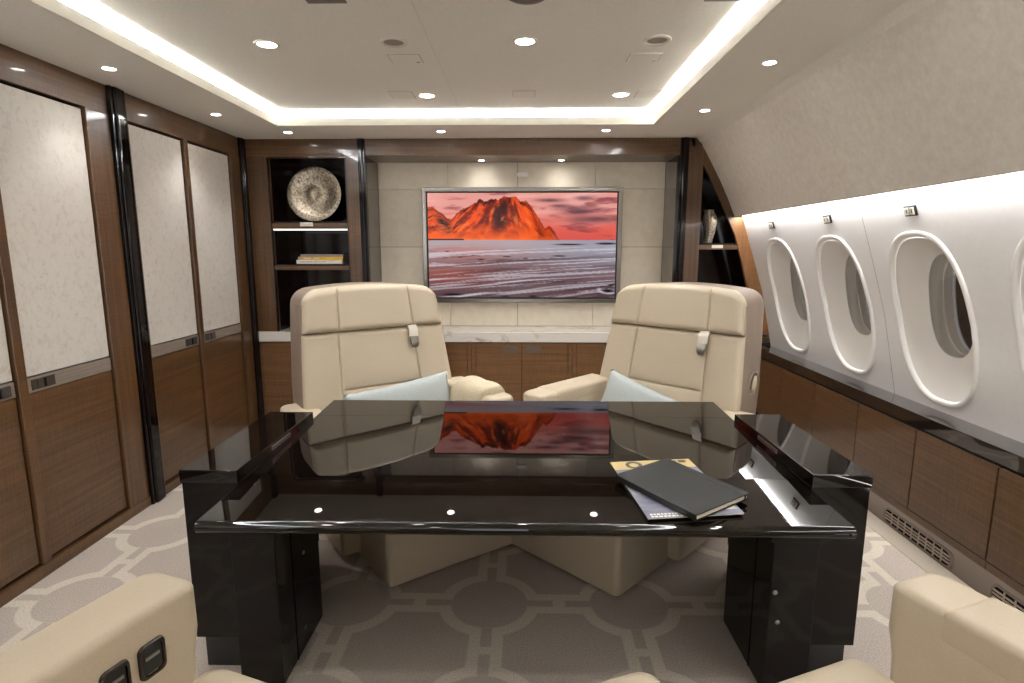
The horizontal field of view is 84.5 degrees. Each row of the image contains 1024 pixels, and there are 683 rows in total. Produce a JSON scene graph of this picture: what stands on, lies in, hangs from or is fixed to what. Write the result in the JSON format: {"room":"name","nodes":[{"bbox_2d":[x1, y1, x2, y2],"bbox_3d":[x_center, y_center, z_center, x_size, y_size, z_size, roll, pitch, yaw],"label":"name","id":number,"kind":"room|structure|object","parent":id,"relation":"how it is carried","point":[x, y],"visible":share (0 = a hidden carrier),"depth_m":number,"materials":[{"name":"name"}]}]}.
{"room":"aircraft cabin","nodes":[
{"label":"aircraft cabin","id":0,"kind":"room"},
{"bbox_2d":[0,484,927,682],"bbox_3d":[-0.042,1.182,1.964,4.550,0.060,6.500,0,9,1],"label":"floor","id":1,"kind":"structure","parent":0,"point":[506,614],"depth_m":2.28,"materials":[{"name":"carpet"}]},
{"bbox_2d":[0,473,181,607],"bbox_3d":[-2.145,1.162,1.728,0.068,0.055,5.960,0,9,1],"label":"baseboard","id":2,"kind":"structure","parent":1,"relation":"on","point":[19,585],"depth_m":2.70,"materials":[{"name":"brown wood"}]},
{"bbox_2d":[0,44,149,588],"bbox_3d":[-2.138,-0.045,2.022,0.066,2.235,2.125,0,9,1],"label":"wardrobe","id":3,"kind":"object","parent":2,"relation":"on","point":[72,450],"visible":1,"depth_m":2.62,"materials":[{"name":"brown wood"}]},
{"bbox_2d":[124,93,257,481],"bbox_3d":[-2.104,-0.331,3.796,0.066,2.235,1.250,0,9,1],"label":"wardrobe","id":4,"kind":"object","parent":2,"relation":"on","point":[186,171],"visible":0.75,"depth_m":3.67,"materials":[{"name":"brown wood"}]},
{"bbox_2d":[0,573,265,682],"bbox_3d":[-0.618,0.720,0.661,1.040,1.269,1.232,3,10,20],"label":"swivel armchair","id":5,"kind":"object","parent":1,"relation":"on","point":[144,630],"visible":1,"depth_m":1.21,"materials":[{"name":"beige leather"}]},
{"bbox_2d":[98,659,131,682],"bbox_3d":[-0.815,0.705,1.160,0.009,0.082,0.062,3,10,20],"label":"outlet","id":6,"kind":"object","parent":5,"relation":"attached to","point":[115,670],"depth_m":1.16,"materials":[{"name":"black plastic"}]},
{"bbox_2d":[104,665,126,682],"bbox_3d":[-0.816,0.705,1.161,0.003,0.062,0.044,3,10,20],"label":"socket","id":7,"kind":"object","parent":5,"relation":"attached to","point":[121,670],"depth_m":1.16,"materials":[{"name":"black plastic"}]},
{"bbox_2d":[137,635,166,681],"bbox_3d":[-0.787,0.693,1.234,0.009,0.082,0.062,3,10,20],"label":"outlet","id":8,"kind":"object","parent":5,"relation":"attached to","point":[152,649],"depth_m":1.23,"materials":[{"name":"black plastic"}]},
{"bbox_2d":[142,641,162,675],"bbox_3d":[-0.788,0.693,1.235,0.003,0.062,0.044,3,10,20],"label":"socket","id":9,"kind":"object","parent":5,"relation":"attached to","point":[151,665],"depth_m":1.23,"materials":[{"name":"black plastic"}]},
{"bbox_2d":[192,669,265,682],"bbox_3d":[-0.543,0.912,0.897,0.692,0.142,0.800,3,10,20],"label":"seat cushion","id":10,"kind":"object","parent":5,"relation":"on","point":[218,675],"depth_m":1.31,"materials":[{"name":"beige leather"}]},
{"bbox_2d":[260,342,293,414],"bbox_3d":[-1.604,0.331,4.781,0.895,0.724,0.368,0,9,1],"label":"base cabinet","id":11,"kind":"object","parent":1,"relation":"on","point":[275,356],"visible":0.08,"depth_m":4.60,"materials":[{"name":"brown wood"}]},
{"bbox_2d":[259,326,610,342],"bbox_3d":[-0.357,-0.065,4.700,3.389,0.081,0.390,0,9,1],"label":"countertop","id":12,"kind":"structure","parent":11,"relation":"on","point":[571,334],"depth_m":4.51,"materials":[{"name":"white stone"}]},
{"bbox_2d":[246,155,362,331],"bbox_3d":[-1.616,-0.780,4.603,0.885,1.362,0.366,0,9,1],"label":"display cabinet","id":13,"kind":"object","parent":12,"relation":"on","point":[279,235],"visible":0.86,"depth_m":4.49,"materials":[{"name":"brown wood"}]},
{"bbox_2d":[272,223,346,228],"bbox_3d":[-1.575,-0.930,4.570,0.598,0.044,0.331,0,9,1],"label":"shelf","id":14,"kind":"object","parent":13,"relation":"attached to","point":[274,225],"depth_m":4.41,"materials":[{"name":"brown wood"}]},
{"bbox_2d":[275,266,348,269],"bbox_3d":[-1.575,-0.609,4.622,0.598,0.034,0.331,0,9,1],"label":"shelf","id":15,"kind":"object","parent":13,"relation":"attached to","point":[276,267],"depth_m":4.46,"materials":[{"name":"brown wood"}]},
{"bbox_2d":[287,167,340,220],"bbox_3d":[-1.584,-1.181,4.535,0.432,0.437,0.102,0,9,1],"label":"platter","id":16,"kind":"object","parent":13,"relation":"on","point":[313,193],"visible":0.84,"depth_m":4.53,"materials":[{"name":"silver metal"}]},
{"bbox_2d":[296,260,348,263],"bbox_3d":[-1.530,-0.650,4.594,0.365,0.032,0.223,0,9,1],"label":"book","id":17,"kind":"object","parent":13,"relation":"on","point":[298,261],"visible":0.95,"depth_m":4.49,"materials":[{"name":"white paper"}]},
{"bbox_2d":[298,257,348,259],"bbox_3d":[-1.520,-0.678,4.589,0.355,0.024,0.223,0,9,1],"label":"book","id":18,"kind":"object","parent":17,"relation":"on","point":[299,258],"visible":0.93,"depth_m":4.48,"materials":[{"name":"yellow paper"}]},
{"bbox_2d":[300,254,348,256],"bbox_3d":[-1.507,-0.700,4.585,0.340,0.020,0.222,0,9,1],"label":"book","id":19,"kind":"object","parent":18,"relation":"on","point":[302,255],"visible":0.95,"depth_m":4.48,"materials":[{"name":"grey paper"}]},
{"bbox_2d":[357,138,370,281],"bbox_3d":[-1.149,-0.811,4.412,0.057,1.484,0.065,0,9,1],"label":"trim","id":20,"kind":"structure","parent":12,"relation":"on","point":[362,158],"depth_m":4.36,"materials":[{"name":"paint"}]},
{"bbox_2d":[280,282,512,586],"bbox_3d":[-0.599,0.343,2.995,1.043,1.269,1.197,-6,11,-35],"label":"swivel armchair","id":21,"kind":"object","parent":1,"relation":"on","point":[351,337],"visible":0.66,"depth_m":3.02,"materials":[{"name":"beige leather"}]},
{"bbox_2d":[343,371,449,399],"bbox_3d":[-0.594,0.351,3.084,0.637,0.304,0.118,-7,12,-38],"label":"pillow","id":22,"kind":"object","parent":21,"relation":"on","point":[433,387],"visible":0.39,"depth_m":3.09,"materials":[{"name":"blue fabric"}]},
{"bbox_2d":[450,376,504,400],"bbox_3d":[-0.185,0.365,3.162,0.225,0.326,0.310,-6,11,-35],"label":"armrest","id":23,"kind":"object","parent":21,"relation":"on","point":[468,388],"visible":0.47,"depth_m":3.07,"materials":[{"name":"beige leather"}]},
{"bbox_2d":[445,342,471,376],"bbox_3d":[-0.740,0.333,4.765,0.835,0.724,0.368,0,9,1],"label":"base cabinet","id":24,"kind":"object","parent":1,"relation":"on","point":[459,354],"visible":0.06,"depth_m":4.55,"materials":[{"name":"brown wood"}]},
{"bbox_2d":[472,342,571,400],"bbox_3d":[0.082,0.336,4.749,0.808,0.724,0.368,0,9,1],"label":"base cabinet","id":25,"kind":"object","parent":1,"relation":"on","point":[518,367],"visible":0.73,"depth_m":4.55,"materials":[{"name":"brown wood"}]},
{"bbox_2d":[179,400,872,682],"bbox_3d":[0.040,0.734,2.262,2.284,0.730,1.256,0,9,1],"label":"desk","id":26,"kind":"object","parent":1,"relation":"on","point":[258,503],"visible":0.99,"depth_m":1.93,"materials":[{"name":"paint"}]},
{"bbox_2d":[610,459,743,519],"bbox_3d":[0.524,0.477,1.865,0.296,0.021,0.410,-1,9,-6],"label":"magazine","id":27,"kind":"object","parent":26,"relation":"on","point":[651,508],"visible":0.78,"depth_m":1.74,"materials":[{"name":"beige paper"}]},
{"bbox_2d":[615,458,747,520],"bbox_3d":[0.544,0.469,1.829,0.254,0.035,0.335,-6,11,-33],"label":"notebook","id":28,"kind":"object","parent":27,"relation":"on","point":[694,494],"visible":1,"depth_m":1.79,"materials":[{"name":"black leather"}]},
{"bbox_2d":[572,343,606,377],"bbox_3d":[0.887,0.338,4.734,0.802,0.724,0.368,0,9,1],"label":"base cabinet","id":29,"kind":"object","parent":1,"relation":"on","point":[587,358],"visible":0.16,"depth_m":4.53,"materials":[{"name":"brown wood"}]},
{"bbox_2d":[512,282,763,595],"bbox_3d":[0.653,0.346,2.978,1.340,1.269,1.043,-9,13,-44],"label":"swivel armchair","id":30,"kind":"object","parent":1,"relation":"on","point":[680,341],"visible":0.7,"depth_m":2.99,"materials":[{"name":"beige leather"}]},
{"bbox_2d":[601,369,677,401],"bbox_3d":[0.699,0.387,3.095,0.122,0.402,0.592,-8,12,-42],"label":"pillow","id":31,"kind":"object","parent":30,"relation":"on","point":[619,387],"visible":0.33,"depth_m":3.13,"materials":[{"name":"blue fabric"}]},
{"bbox_2d":[601,574,1023,682],"bbox_3d":[0.771,0.714,0.699,1.008,1.269,1.232,-3,10,-20],"label":"swivel armchair","id":32,"kind":"object","parent":1,"relation":"on","point":[942,630],"visible":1,"depth_m":1.24,"materials":[{"name":"beige leather"}]},
{"bbox_2d":[779,659,894,682],"bbox_3d":[0.678,0.907,0.929,0.692,0.142,0.800,-3,10,-20],"label":"seat cushion","id":33,"kind":"object","parent":32,"relation":"on","point":[849,670],"depth_m":1.32,"materials":[{"name":"beige leather"}]},
{"bbox_2d":[866,510,976,591],"bbox_3d":[1.927,1.199,1.656,0.108,0.004,5.960,0,9,1],"label":"trim","id":34,"kind":"structure","parent":1,"relation":"on","point":[924,561],"depth_m":2.76,"materials":[{"name":"carpet"}]},
{"bbox_2d":[868,490,1023,601],"bbox_3d":[1.993,1.081,1.635,0.020,0.245,5.960,0,9,1],"label":"baseboard","id":35,"kind":"structure","parent":1,"relation":"on","point":[965,569],"depth_m":2.50,"materials":[{"name":"brown"}]},
{"bbox_2d":[883,507,953,568],"bbox_3d":[2.001,0.964,2.802,0.007,0.088,0.500,0,9,1],"label":"floor vent","id":36,"kind":"object","parent":35,"relation":"attached to","point":[934,549],"visible":1,"depth_m":2.77,"materials":[{"name":"brown metal"}]},
{"bbox_2d":[988,583,1023,611],"bbox_3d":[1.988,1.077,2.101,0.007,0.088,0.520,0,9,1],"label":"floor vent","id":37,"kind":"object","parent":35,"relation":"attached to","point":[996,591],"visible":0.72,"depth_m":2.28,"materials":[{"name":"brown"}]},
{"bbox_3d":[1.588,0.340,4.721,0.600,0.724,0.368,0,9,1],"label":"cabinet","id":38,"kind":"object","parent":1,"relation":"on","visible":0},
{"bbox_2d":[762,337,769,342],"bbox_3d":[1.732,-0.040,4.656,0.690,0.045,0.350,0,9,1],"label":"trim","id":39,"kind":"structure","parent":38,"relation":"on","point":[764,339],"depth_m":4.48,"materials":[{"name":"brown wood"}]},
{"bbox_2d":[0,0,935,141],"bbox_3d":[-0.442,-1.151,1.596,3.750,0.155,6.500,0,9,1],"label":"ceiling","id":40,"kind":"structure","parent":0,"point":[330,60],"depth_m":2.66,"materials":[{"name":"paint"}]},
{"bbox_2d":[100,66,117,71],"bbox_3d":[-1.878,-1.273,2.630,0.071,0.007,0.071,0,9,1],"label":"recessed light","id":41,"kind":"object","parent":40,"relation":"in","point":[107,68],"visible":1,"depth_m":2.63,"materials":[{"name":"beige"}]},
{"bbox_2d":[210,113,221,115],"bbox_3d":[-1.845,-1.415,3.516,0.071,0.007,0.071,0,9,1],"label":"recessed light","id":42,"kind":"object","parent":40,"relation":"in","point":[212,114],"visible":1,"depth_m":3.51,"materials":[{"name":"beige"}]},
{"bbox_2d":[253,39,279,48],"bbox_3d":[-1.118,-1.354,2.572,0.111,0.007,0.111,0,9,1],"label":"recessed light","id":43,"kind":"object","parent":40,"relation":"in","point":[266,44],"visible":1,"depth_m":2.57,"materials":[{"name":"beige"}]},
{"bbox_2d":[305,0,346,3],"bbox_3d":[-0.702,-1.278,2.087,0.150,0.003,0.120,0,9,1],"label":"ceiling panel","id":44,"kind":"object","parent":40,"relation":"attached to","point":[307,1],"visible":1,"depth_m":2.13,"materials":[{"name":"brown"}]},
{"bbox_2d":[380,36,407,47],"bbox_3d":[-0.533,-1.348,2.543,0.124,0.009,0.124,0,9,1],"label":"ceiling speaker","id":45,"kind":"object","parent":40,"relation":"attached to","point":[390,41],"visible":1,"depth_m":2.54,"materials":[{"name":"beige plastic"}]},
{"bbox_2d":[384,39,402,45],"bbox_3d":[-0.533,-1.349,2.543,0.088,0.001,0.088,0,9,1],"label":"grille","id":46,"kind":"object","parent":45,"relation":"attached to","point":[387,42],"depth_m":2.55,"materials":[{"name":"beige plastic"}]},
{"bbox_2d":[388,91,415,98],"bbox_3d":[-0.667,-1.493,3.419,0.146,0.003,0.156,0,9,1],"label":"ceiling panel","id":47,"kind":"object","parent":40,"relation":"attached to","point":[395,95],"visible":1,"depth_m":3.42,"materials":[{"name":"beige plastic"}]},
{"bbox_2d":[387,54,423,62],"bbox_3d":[-0.522,-1.387,2.770,0.156,0.004,0.126,0,9,1],"label":"ceiling panel","id":48,"kind":"object","parent":40,"relation":"attached to","point":[395,58],"visible":1,"depth_m":2.76,"materials":[{"name":"beige plastic"}]},
{"bbox_2d":[26,0,785,125],"bbox_3d":[-0.371,-1.101,1.400,2.584,0.051,4.924,0,9,1],"label":"light","id":49,"kind":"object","parent":40,"relation":"attached to","point":[67,13],"depth_m":3.13,"materials":[{"name":"beige plastic"}]},
{"bbox_2d":[418,93,435,98],"bbox_3d":[-0.516,-1.492,3.425,0.111,0.007,0.111,0,9,1],"label":"recessed light","id":50,"kind":"object","parent":40,"relation":"in","point":[421,95],"visible":1,"depth_m":3.42,"materials":[{"name":"beige"}]},
{"bbox_2d":[411,0,466,136],"bbox_3d":[-0.389,-1.158,1.624,0.004,0.092,5.360,0,9,1],"label":"trim","id":51,"kind":"structure","parent":40,"relation":"attached to","point":[411,0],"depth_m":2.67,"materials":[{"name":"beige"}]},
{"bbox_2d":[513,36,536,45],"bbox_3d":[0.059,-1.348,2.534,0.111,0.007,0.111,0,9,1],"label":"recessed light","id":52,"kind":"object","parent":40,"relation":"in","point":[523,40],"visible":1,"depth_m":2.53,"materials":[{"name":"beige"}]},
{"bbox_2d":[510,0,543,4],"bbox_3d":[0.056,-1.272,2.073,0.150,0.009,0.150,0,9,1],"label":"ceiling speaker","id":53,"kind":"object","parent":40,"relation":"attached to","point":[523,2],"visible":1,"depth_m":2.12,"materials":[{"name":"brown"}]},
{"bbox_2d":[517,0,536,1],"bbox_3d":[0.056,-1.272,2.073,0.116,0.001,0.116,0,9,1],"label":"grille","id":54,"kind":"object","parent":53,"relation":"attached to","point":[517,0],"depth_m":2.12,"materials":[{"name":"brown"}]},
{"bbox_2d":[611,92,629,97],"bbox_3d":[0.655,-1.489,3.404,0.111,0.007,0.111,0,9,1],"label":"recessed light","id":55,"kind":"object","parent":40,"relation":"in","point":[617,94],"visible":1,"depth_m":3.40,"materials":[{"name":"beige"}]},
{"bbox_2d":[626,53,662,61],"bbox_3d":[0.646,-1.384,2.748,0.156,0.004,0.126,0,9,1],"label":"ceiling panel","id":56,"kind":"object","parent":40,"relation":"attached to","point":[633,57],"visible":1,"depth_m":2.75,"materials":[{"name":"beige plastic"}]},
{"bbox_2d":[633,90,662,97],"bbox_3d":[0.818,-1.488,3.391,0.146,0.003,0.156,0,9,1],"label":"ceiling panel","id":57,"kind":"object","parent":40,"relation":"attached to","point":[641,93],"visible":1,"depth_m":3.38,"materials":[{"name":"beige"}]},
{"bbox_2d":[643,34,671,45],"bbox_3d":[0.649,-1.344,2.521,0.124,0.009,0.124,0,9,1],"label":"ceiling speaker","id":58,"kind":"object","parent":40,"relation":"attached to","point":[654,40],"visible":1,"depth_m":2.52,"materials":[{"name":"beige plastic"}]},
{"bbox_2d":[647,38,666,43],"bbox_3d":[0.649,-1.346,2.521,0.088,0.001,0.088,0,9,1],"label":"grille","id":59,"kind":"object","parent":58,"relation":"attached to","point":[649,40],"depth_m":2.53,"materials":[{"name":"beige"}]},
{"bbox_2d":[699,109,710,111],"bbox_3d":[1.168,-1.399,3.415,0.071,0.007,0.071,0,9,1],"label":"recessed light","id":60,"kind":"object","parent":40,"relation":"in","point":[700,110],"visible":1,"depth_m":3.41,"materials":[{"name":"beige"}]},
{"bbox_2d":[704,0,743,1],"bbox_3d":[0.798,-1.275,2.069,0.150,0.003,0.120,0,9,1],"label":"ceiling panel","id":61,"kind":"object","parent":40,"relation":"attached to","point":[704,0],"visible":1,"depth_m":2.12,"materials":[{"name":"brown"}]},
{"bbox_2d":[761,59,778,65],"bbox_3d":[1.165,-1.259,2.546,0.071,0.007,0.071,0,9,1],"label":"recessed light","id":62,"kind":"object","parent":40,"relation":"in","point":[772,61],"visible":1,"depth_m":2.54,"materials":[{"name":"beige"}]},
{"bbox_2d":[378,162,770,413],"bbox_3d":[0.018,-0.482,4.905,4.550,2.290,0.162,0,9,1],"label":"wall","id":63,"kind":"structure","parent":0,"point":[400,185],"depth_m":4.73,"materials":[{"name":"beige leather"}]},
{"bbox_2d":[367,157,381,281],"bbox_3d":[-1.134,-0.782,4.626,0.025,1.359,0.358,0,9,1],"label":"trim","id":64,"kind":"structure","parent":63,"relation":"attached to","point":[372,167],"depth_m":4.60,"materials":[{"name":"brown wood"}]},
{"bbox_2d":[245,138,695,162],"bbox_3d":[-0.335,-1.513,4.489,3.447,0.122,0.410,0,9,1],"label":"valance panel","id":65,"kind":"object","parent":63,"relation":"attached to","point":[430,150],"depth_m":4.29,"materials":[{"name":"brown wood"}]},
{"bbox_2d":[421,187,622,302],"bbox_3d":[0.083,-0.803,4.739,1.660,0.953,0.062,0,9,1],"label":"television","id":66,"kind":"object","parent":63,"relation":"attached to","point":[481,244],"visible":0.99,"depth_m":4.71,"materials":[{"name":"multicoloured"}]},
{"bbox_2d":[517,172,527,176],"bbox_3d":[0.087,-1.384,4.672,0.090,0.034,0.012,0,9,1],"label":"plate","id":67,"kind":"object","parent":63,"relation":"attached to","point":[519,174],"visible":1,"depth_m":4.67,"materials":[{"name":"white"}]},
{"bbox_2d":[661,155,678,282],"bbox_3d":[1.276,-0.775,4.581,0.025,1.359,0.358,0,9,1],"label":"trim","id":68,"kind":"structure","parent":63,"relation":"attached to","point":[672,166],"depth_m":4.52,"materials":[{"name":"brown wood"}]},
{"bbox_2d":[683,138,768,336],"bbox_3d":[1.722,-0.792,4.533,0.770,1.580,0.353,0,9,1],"label":"display niche","id":69,"kind":"object","parent":63,"relation":"attached to","point":[728,260],"visible":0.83,"depth_m":4.39,"materials":[{"name":"brown wood"}]},
{"bbox_2d":[703,210,717,242],"bbox_3d":[1.555,-0.903,4.434,0.114,0.257,0.114,0,9,1],"label":"vase","id":70,"kind":"object","parent":69,"relation":"on","point":[710,219],"visible":0.91,"depth_m":4.40,"materials":[{"name":"beige ceramic"}]},
{"bbox_2d":[699,245,737,249],"bbox_3d":[1.606,-0.757,4.530,0.306,0.036,0.316,0,9,1],"label":"shelf","id":71,"kind":"object","parent":69,"relation":"attached to","point":[701,247],"depth_m":4.37,"materials":[{"name":"brown wood"}]},
{"bbox_2d":[701,0,1023,216],"bbox_3d":[1.524,-0.758,1.353,0.303,0.557,5.970,0,9,1],"label":"wall","id":72,"kind":"structure","parent":0,"point":[936,97],"depth_m":2.25,"materials":[{"name":"fabric"}]},
{"bbox_2d":[673,137,689,281],"bbox_3d":[1.303,-0.804,4.366,0.062,1.484,0.065,0,9,1],"label":"trim","id":73,"kind":"structure","parent":72,"relation":"attached to","point":[684,150],"depth_m":4.31,"materials":[{"name":"paint"}]},
{"bbox_2d":[742,171,1023,442],"bbox_3d":[1.849,0.004,1.465,0.322,1.105,5.960,0,9,1],"label":"wall","id":74,"kind":"structure","parent":0,"point":[980,221],"depth_m":2.45,"materials":[{"name":"white plastic"}]},
{"bbox_2d":[756,358,785,414],"bbox_3d":[1.964,0.357,4.247,0.130,0.424,0.533,0,9,1],"label":"base cabinet","id":75,"kind":"object","parent":74,"relation":"attached to","point":[770,381],"visible":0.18,"depth_m":4.16,"materials":[{"name":"brown wood"}]},
{"bbox_2d":[768,222,774,228],"bbox_3d":[1.781,-0.799,3.874,0.023,0.045,0.074,0,9,1],"label":"switch plate","id":76,"kind":"object","parent":74,"relation":"attached to","point":[770,224],"visible":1,"depth_m":3.86,"materials":[{"name":"silver metal"}]},
{"bbox_2d":[766,238,810,353],"bbox_3d":[1.997,-0.318,3.958,0.379,0.806,0.508,0,9,1],"label":"window","id":77,"kind":"structure","parent":74,"relation":"in","point":[786,281],"depth_m":4.08,"materials":[{"name":"white plastic"}]},
{"bbox_2d":[779,369,818,434],"bbox_3d":[1.954,0.436,3.759,0.130,0.424,0.453,0,9,1],"label":"base cabinet","id":78,"kind":"object","parent":74,"relation":"attached to","point":[797,398],"visible":0.32,"depth_m":3.73,"materials":[{"name":"brown wood"}]},
{"bbox_2d":[822,215,832,223],"bbox_3d":[1.767,-0.684,3.160,0.023,0.045,0.074,0,9,1],"label":"switch plate","id":79,"kind":"object","parent":74,"relation":"attached to","point":[827,219],"visible":1,"depth_m":3.15,"materials":[{"name":"silver metal"}]},
{"bbox_2d":[811,384,863,461],"bbox_3d":[1.946,0.508,3.309,0.130,0.424,0.453,0,9,1],"label":"base cabinet","id":80,"kind":"object","parent":74,"relation":"attached to","point":[835,415],"visible":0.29,"depth_m":3.28,"materials":[{"name":"brown wood"}]},
{"bbox_2d":[815,235,875,374],"bbox_3d":[1.984,-0.207,3.267,0.379,0.806,0.508,0,9,1],"label":"window","id":81,"kind":"structure","parent":74,"relation":"in","point":[846,302],"depth_m":3.38,"materials":[{"name":"white plastic"}]},
{"bbox_2d":[857,198,894,392],"bbox_3d":[1.877,-0.229,2.911,0.322,1.105,0.002,0,9,1],"label":"trim","id":82,"kind":"structure","parent":74,"relation":"attached to","point":[857,198],"depth_m":2.91,"materials":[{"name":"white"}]},
{"bbox_2d":[853,403,921,515],"bbox_3d":[1.937,0.581,2.860,0.130,0.424,0.453,0,9,1],"label":"base cabinet","id":83,"kind":"object","parent":74,"relation":"attached to","point":[885,444],"visible":0.58,"depth_m":2.81,"materials":[{"name":"brown wood"}]},
{"bbox_2d":[761,346,1023,474],"bbox_3d":[1.947,0.543,1.548,0.162,0.065,5.956,0,9,1],"label":"window ledge","id":84,"kind":"object","parent":74,"relation":"attached to","point":[1007,452],"visible":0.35,"depth_m":2.68,"materials":[{"name":"black paint"}]},
{"bbox_2d":[903,205,917,216],"bbox_3d":[1.754,-0.575,2.482,0.023,0.045,0.074,0,9,1],"label":"switch plate","id":85,"kind":"object","parent":74,"relation":"attached to","point":[911,210],"visible":1,"depth_m":2.47,"materials":[{"name":"silver metal"}]},
{"bbox_2d":[888,231,978,408],"bbox_3d":[1.970,-0.095,2.576,0.379,0.806,0.508,0,9,1],"label":"window","id":86,"kind":"structure","parent":74,"relation":"in","point":[937,328],"depth_m":2.68,"materials":[{"name":"white plastic"}]},
{"bbox_2d":[908,430,1003,568],"bbox_3d":[1.929,0.653,2.411,0.130,0.424,0.453,0,9,1],"label":"base cabinet","id":87,"kind":"object","parent":74,"relation":"attached to","point":[953,489],"visible":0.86,"depth_m":2.37,"materials":[{"name":"brown wood"}]},
{"bbox_2d":[985,467,1023,595],"bbox_3d":[1.920,0.726,1.962,0.130,0.424,0.453,0,9,1],"label":"base cabinet","id":88,"kind":"object","parent":74,"relation":"attached to","point":[1005,554],"visible":1,"depth_m":2.11,"materials":[{"name":"brown wood"}]},
{"bbox_2d":[1010,237,1023,381],"bbox_3d":[1.957,0.016,1.885,0.379,0.806,0.508,0,9,1],"label":"window","id":89,"kind":"structure","parent":74,"relation":"in","point":[1017,267],"depth_m":2.08,"materials":[{"name":"white plastic"}]},
{"bbox_3d":[-2.243,0.016,1.819,0.140,2.290,6.500,0,9,1],"label":"wall","id":90,"kind":"structure","parent":0,"visible":0},
{"bbox_2d":[104,85,165,503],"bbox_3d":[-2.101,-0.196,3.129,0.095,2.290,0.110,0,9,1],"label":"trim","id":91,"kind":"structure","parent":90,"relation":"attached to","point":[115,97],"depth_m":3.09,"materials":[{"name":"paint"}]},
{"bbox_2d":[237,137,264,418],"bbox_3d":[-2.075,-0.409,4.452,0.095,2.290,0.070,0,9,1],"label":"trim","id":92,"kind":"structure","parent":90,"relation":"attached to","point":[241,141],"depth_m":4.41,"materials":[{"name":"paint"}]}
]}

